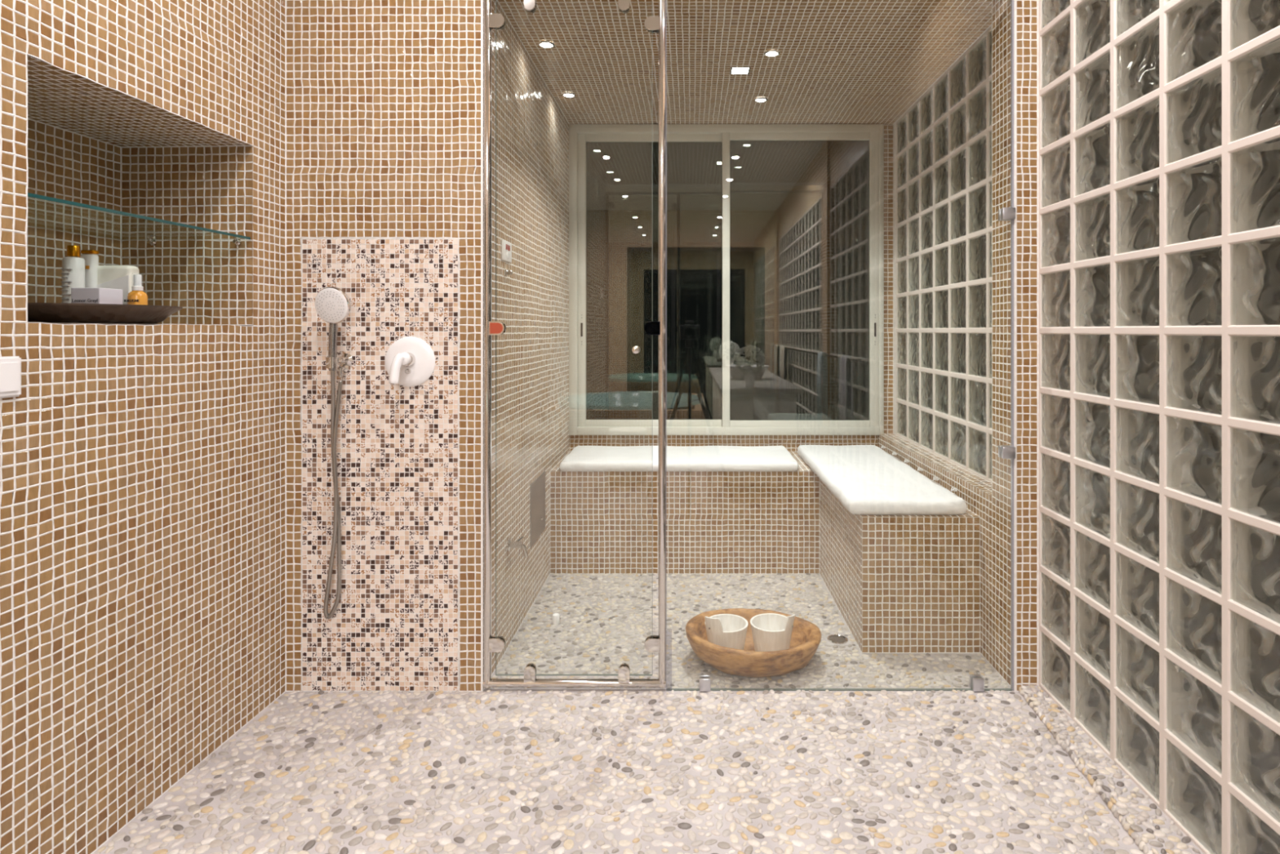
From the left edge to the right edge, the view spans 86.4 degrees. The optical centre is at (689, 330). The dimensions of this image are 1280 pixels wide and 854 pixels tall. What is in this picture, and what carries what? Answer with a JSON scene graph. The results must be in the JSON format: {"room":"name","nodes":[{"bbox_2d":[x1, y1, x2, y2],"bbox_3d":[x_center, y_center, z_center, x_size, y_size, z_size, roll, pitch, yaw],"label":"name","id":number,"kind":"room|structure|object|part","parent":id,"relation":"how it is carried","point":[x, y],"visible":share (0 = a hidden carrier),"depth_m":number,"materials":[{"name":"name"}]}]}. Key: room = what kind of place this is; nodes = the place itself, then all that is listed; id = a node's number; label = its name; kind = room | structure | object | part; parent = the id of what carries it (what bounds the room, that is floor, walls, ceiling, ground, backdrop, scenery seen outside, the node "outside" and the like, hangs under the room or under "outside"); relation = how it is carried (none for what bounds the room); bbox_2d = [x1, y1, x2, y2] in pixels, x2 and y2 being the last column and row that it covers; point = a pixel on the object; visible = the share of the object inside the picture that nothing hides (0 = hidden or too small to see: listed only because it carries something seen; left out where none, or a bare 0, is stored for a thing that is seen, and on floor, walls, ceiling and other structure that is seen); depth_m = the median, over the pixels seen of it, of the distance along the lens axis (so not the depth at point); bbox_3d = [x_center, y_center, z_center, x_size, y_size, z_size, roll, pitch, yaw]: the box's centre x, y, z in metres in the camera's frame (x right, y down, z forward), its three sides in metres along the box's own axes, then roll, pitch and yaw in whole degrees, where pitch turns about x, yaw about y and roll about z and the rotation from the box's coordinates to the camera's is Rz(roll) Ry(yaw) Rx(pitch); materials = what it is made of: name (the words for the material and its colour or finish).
{"room":"spa","nodes":[
{"label":"spa","id":0,"kind":"room"},
{"bbox_2d":[0,0,285,853],"bbox_3d":[-1.643,-0.205,1.610,0.501,2.850,1.401,0,0,2],"label":"wall","id":1,"kind":"structure","parent":0,"point":[143,466],"depth_m":1.79,"materials":[{"name":"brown tile"}]},
{"bbox_2d":[0,355,21,398],"bbox_3d":[-1.397,0.095,1.352,0.014,0.084,0.135,0,0,2],"label":"light switch","id":2,"kind":"object","parent":1,"relation":"attached to","point":[11,366],"visible":1,"depth_m":1.39,"materials":[{"name":"white plastic"}]},
{"bbox_2d":[27,302,182,324],"bbox_3d":[-1.585,-0.041,1.775,0.425,0.047,0.412,0,0,0],"label":"tray","id":3,"kind":"object","parent":1,"relation":"on","point":[56,313],"visible":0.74,"depth_m":1.66,"materials":[{"name":"brown wood"}]},
{"bbox_2d":[61,244,84,302],"bbox_3d":[-1.631,-0.125,1.800,0.045,0.198,0.046,0,0,0],"label":"lotion bottle","id":4,"kind":"object","parent":3,"relation":"on","point":[73,268],"visible":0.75,"depth_m":1.78,"materials":[{"name":"white plastic"}]},
{"bbox_2d":[61,268,72,298],"bbox_3d":[-1.630,-0.116,1.779,0.025,0.090,0.005,0,0,0],"label":"print","id":5,"kind":"object","parent":4,"relation":"attached to","point":[67,273],"depth_m":1.78,"materials":[{"name":"grey paper"}]},
{"bbox_2d":[80,249,98,288],"bbox_3d":[-1.632,-0.122,1.850,0.038,0.192,0.025,0,0,0],"label":"bottle","id":6,"kind":"object","parent":3,"relation":"on","point":[91,257],"visible":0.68,"depth_m":1.84,"materials":[{"name":"white plastic"}]},
{"bbox_2d":[71,288,122,304],"bbox_3d":[-1.529,-0.067,1.756,0.072,0.082,0.073,0,0,0],"label":"box","id":7,"kind":"object","parent":3,"relation":"on","point":[81,295],"visible":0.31,"depth_m":1.72,"materials":[{"name":"white cardboard"}]},
{"bbox_2d":[97,265,139,304],"bbox_3d":[-1.577,-0.102,1.871,0.104,0.152,0.041,0,0,0],"label":"case","id":8,"kind":"object","parent":3,"relation":"on","point":[112,277],"visible":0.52,"depth_m":1.85,"materials":[{"name":"white plastic"}]},
{"bbox_2d":[124,272,147,305],"bbox_3d":[-1.485,-0.091,1.829,0.045,0.129,0.045,0,0,0],"label":"spray bottle","id":9,"kind":"object","parent":3,"relation":"on","point":[137,296],"visible":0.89,"depth_m":1.82,"materials":[{"name":"orange plastic"}]},
{"bbox_2d":[27,192,250,245],"bbox_3d":[-1.602,-0.281,1.798,0.420,0.025,0.695,0,0,2],"label":"glass shelf","id":10,"kind":"object","parent":1,"relation":"attached to","point":[63,215],"visible":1,"depth_m":1.82,"materials":[{"name":"clear glass"}]},
{"bbox_2d":[285,0,483,691],"bbox_3d":[-1.083,-0.205,2.359,0.767,2.850,0.122,0,0,0],"label":"wall","id":11,"kind":"structure","parent":0,"point":[374,88],"depth_m":2.30,"materials":[{"name":"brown tile"}]},
{"bbox_2d":[315,286,353,618],"bbox_3d":[-1.170,0.411,2.253,0.123,1.111,0.092,0,0,0],"label":"shower","id":12,"kind":"object","parent":11,"relation":"attached to","point":[332,304],"visible":1,"depth_m":2.26,"materials":[{"name":"silver metal"}]},
{"bbox_3d":[-1.178,0.044,2.245,0.030,0.176,0.029,0,0,0],"label":"handle","id":13,"kind":"part","parent":12,"relation":"part of","materials":[{"name":"silver metal"}]},
{"bbox_3d":[-1.046,0.454,2.302,0.533,1.533,0.004,0,0,0],"label":"panel","id":14,"kind":"part","parent":11,"relation":"part of","materials":[{"name":"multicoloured tile"}]},
{"bbox_2d":[385,336,435,386],"bbox_3d":[-0.944,0.105,2.258,0.169,0.169,0.084,0,0,0],"label":"shower mixer","id":15,"kind":"object","parent":11,"relation":"attached to","point":[410,361],"visible":1,"depth_m":2.29,"materials":[{"name":"white metal"}]},
{"bbox_3d":[-0.956,0.124,2.242,0.057,0.102,0.052,0,0,0],"label":"lever","id":16,"kind":"part","parent":15,"relation":"part of","materials":[{"name":"white ceramic"}]},
{"bbox_2d":[447,0,569,689],"bbox_3d":[-0.759,-0.040,3.185,0.121,2.520,1.770,0,0,0],"label":"wall","id":17,"kind":"structure","parent":0,"point":[533,437],"depth_m":2.91,"materials":[{"name":"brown tile"}]},
{"bbox_2d":[501,239,511,262],"bbox_3d":[-0.694,-0.301,2.585,0.013,0.077,0.120,0,0,0],"label":"wall socket","id":18,"kind":"object","parent":17,"relation":"attached to","point":[506,246],"visible":1,"depth_m":2.57,"materials":[{"name":"white plastic"}]},
{"bbox_2d":[504,269,512,275],"bbox_3d":[-0.687,-0.220,2.585,0.026,0.024,0.024,0,0,0],"label":"robe hook","id":19,"kind":"object","parent":17,"relation":"attached to","point":[506,272],"visible":1,"depth_m":2.58,"materials":[{"name":"silver metal"}]},
{"bbox_2d":[506,536,528,556],"bbox_3d":[-0.661,0.836,2.643,0.079,0.070,0.094,0,0,0],"label":"tap","id":20,"kind":"object","parent":17,"relation":"attached to","point":[517,544],"visible":1,"depth_m":2.61,"materials":[{"name":"silver metal"}]},
{"bbox_3d":[-0.665,0.820,2.657,0.014,0.014,0.066,0,0,9],"label":"handle","id":21,"kind":"part","parent":20,"relation":"part of","materials":[{"name":"silver metal"}]},
{"bbox_2d":[529,471,545,547],"bbox_3d":[-0.698,0.817,3.135,0.011,0.275,0.302,0,0,0],"label":"access hatch","id":22,"kind":"object","parent":17,"relation":"attached to","point":[537,488],"visible":1,"depth_m":3.11,"materials":[{"name":"silver metal"}]},
{"bbox_2d":[92,573,1143,853],"bbox_3d":[-0.229,1.248,-0.340,3.027,0.064,8.720,0,0,0],"label":"floor","id":23,"kind":"structure","parent":0,"point":[488,771],"depth_m":1.92,"materials":[{"name":"stone"}]},
{"bbox_2d":[551,613,559,624],"bbox_3d":[-0.556,1.200,2.830,0.031,0.037,0.031,0,0,0],"label":"stopper","id":24,"kind":"object","parent":23,"relation":"on","point":[556,618],"visible":1,"depth_m":2.82,"materials":[{"name":"white"}]},
{"bbox_2d":[482,0,666,688],"bbox_3d":[-0.390,0.032,2.308,0.618,2.353,0.060,0,0,0],"label":"shower door","id":25,"kind":"structure","parent":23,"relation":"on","point":[495,643],"depth_m":2.30,"materials":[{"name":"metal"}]},
{"bbox_3d":[-0.181,0.065,2.308,0.025,0.025,0.060,0,0,0],"label":"knob","id":26,"kind":"part","parent":25,"relation":"part of","materials":[{"name":"silver metal"}]},
{"bbox_2d":[550,451,819,573],"bbox_3d":[-0.024,0.962,3.689,1.352,0.516,0.561,0,0,0],"label":"tiled bench","id":27,"kind":"object","parent":23,"relation":"on","point":[602,522],"visible":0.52,"depth_m":3.41,"materials":[{"name":"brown tile"}]},
{"bbox_2d":[560,445,798,471],"bbox_3d":[-0.054,0.676,3.633,1.207,0.055,0.497,0,0,0],"label":"bench cushion","id":28,"kind":"object","parent":27,"relation":"on","point":[581,458],"visible":1,"depth_m":3.45,"materials":[{"name":"white fabric"}]},
{"bbox_2d":[685,608,821,677],"bbox_3d":[0.235,1.153,2.502,0.500,0.127,0.368,0,0,0],"label":"wooden bowl","id":29,"kind":"object","parent":23,"relation":"on","point":[806,637],"visible":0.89,"depth_m":2.38,"materials":[{"name":"brown wood"}]},
{"bbox_2d":[704,613,748,649],"bbox_3d":[0.135,1.110,2.504,0.160,0.165,0.162,0,0,0],"label":"cup","id":30,"kind":"object","parent":29,"relation":"in","point":[727,630],"visible":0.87,"depth_m":2.45,"materials":[{"name":"white ceramic"}]},
{"bbox_2d":[750,613,795,651],"bbox_3d":[0.305,1.109,2.510,0.163,0.165,0.159,0,0,0],"label":"cup","id":31,"kind":"object","parent":29,"relation":"in","point":[771,632],"visible":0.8,"depth_m":2.46,"materials":[{"name":"white ceramic"}]},
{"bbox_2d":[822,634,852,645],"bbox_3d":[0.583,1.218,2.680,0.096,0.011,0.096,0,0,0],"label":"floor drain","id":32,"kind":"object","parent":23,"relation":"on","point":[832,639],"visible":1,"depth_m":2.67,"materials":[{"name":"metal"}]},
{"bbox_2d":[666,0,1015,691],"bbox_3d":[0.509,0.045,2.308,1.178,2.350,0.038,0,0,0],"label":"divider","id":33,"kind":"object","parent":23,"relation":"on","point":[1005,451],"visible":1,"depth_m":2.30,"materials":[{"name":"clear glass"}]},
{"bbox_2d":[819,479,980,653],"bbox_3d":[0.875,0.962,3.271,0.449,0.516,1.398,0,0,0],"label":"tiled bench","id":34,"kind":"object","parent":23,"relation":"on","point":[899,583],"visible":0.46,"depth_m":2.57,"materials":[{"name":"brown tile"}]},
{"bbox_2d":[797,444,967,515],"bbox_3d":[0.841,0.669,3.223,0.470,0.069,1.280,0,0,0],"label":"bench cushion","id":35,"kind":"object","parent":34,"relation":"on","point":[866,479],"visible":1,"depth_m":2.88,"materials":[{"name":"white fabric"}]},
{"bbox_2d":[1018,684,1204,853],"bbox_3d":[1.101,1.211,-1.148,0.209,0.038,6.903,0,0,0],"label":"kerb","id":36,"kind":"object","parent":23,"relation":"on","point":[1151,829],"visible":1,"depth_m":1.79,"materials":[{"name":"stone"}]},
{"bbox_2d":[569,124,893,451],"bbox_3d":[0.250,-0.040,4.029,2.100,2.520,0.121,0,0,0],"label":"wall","id":37,"kind":"structure","parent":0,"point":[791,442],"depth_m":3.97,"materials":[{"name":"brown tile"}]},
{"bbox_2d":[568,124,884,435],"bbox_3d":[0.213,-0.294,3.980,1.826,1.803,0.080,0,0,0],"label":"window","id":38,"kind":"structure","parent":37,"relation":"in","point":[579,134],"depth_m":3.95,"materials":[{"name":"white metal"}]},
{"bbox_3d":[-0.209,-0.294,3.991,0.889,1.739,0.026,0,0,0],"label":"sash","id":39,"kind":"part","parent":38,"relation":"part of","materials":[{"name":"white metal"}]},
{"bbox_3d":[0.648,-0.294,3.960,0.916,1.739,0.028,0,0,0],"label":"sash","id":40,"kind":"part","parent":38,"relation":"part of","materials":[{"name":"white metal"}]},
{"bbox_2d":[497,0,991,124],"bbox_3d":[0.250,-1.274,3.185,2.100,0.151,1.770,0,0,0],"label":"ceiling","id":41,"kind":"structure","parent":0,"point":[838,61],"depth_m":2.95,"materials":[{"name":"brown tile"}]},
{"bbox_2d":[537,40,555,48],"bbox_3d":[-0.600,-1.196,2.849,0.070,0.007,0.070,0,0,0],"label":"recessed light","id":42,"kind":"object","parent":41,"relation":"in","point":[544,44],"visible":1,"depth_m":2.84,"materials":[{"name":"silver metal"}]},
{"bbox_2d":[561,92,575,97],"bbox_3d":[-0.614,-1.196,3.458,0.070,0.007,0.070,0,0,0],"label":"recessed light","id":43,"kind":"object","parent":41,"relation":"in","point":[569,95],"visible":1,"depth_m":3.45,"materials":[{"name":"silver metal"}]},
{"bbox_2d":[729,66,751,75],"bbox_3d":[0.232,-1.197,3.129,0.090,0.006,0.090,0,0,0],"label":"recessed light","id":44,"kind":"object","parent":41,"relation":"in","point":[735,70],"visible":1,"depth_m":3.12,"materials":[{"name":"silver metal"}]},
{"bbox_2d":[754,97,767,102],"bbox_3d":[0.370,-1.196,3.529,0.070,0.007,0.070,0,0,0],"label":"recessed light","id":45,"kind":"object","parent":41,"relation":"in","point":[757,99],"visible":1,"depth_m":3.52,"materials":[{"name":"silver metal"}]},
{"bbox_2d":[764,49,780,57],"bbox_3d":[0.356,-1.196,2.939,0.070,0.007,0.070,0,0,0],"label":"recessed light","id":46,"kind":"object","parent":41,"relation":"in","point":[770,53],"visible":1,"depth_m":2.93,"materials":[{"name":"silver metal"}]},
{"bbox_2d":[877,0,1038,691],"bbox_3d":[1.184,-0.200,3.184,0.172,2.860,1.772,0,0,0],"label":"wall","id":47,"kind":"structure","parent":0,"point":[991,501],"depth_m":2.35,"materials":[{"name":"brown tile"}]},
{"bbox_2d":[896,0,1279,853],"bbox_3d":[1.225,0.000,1.410,0.090,2.400,5.020,0,0,0],"label":"wall","id":48,"kind":"structure","parent":0,"point":[1159,120],"depth_m":1.77,"materials":[{"name":"clear glass"}]}
]}

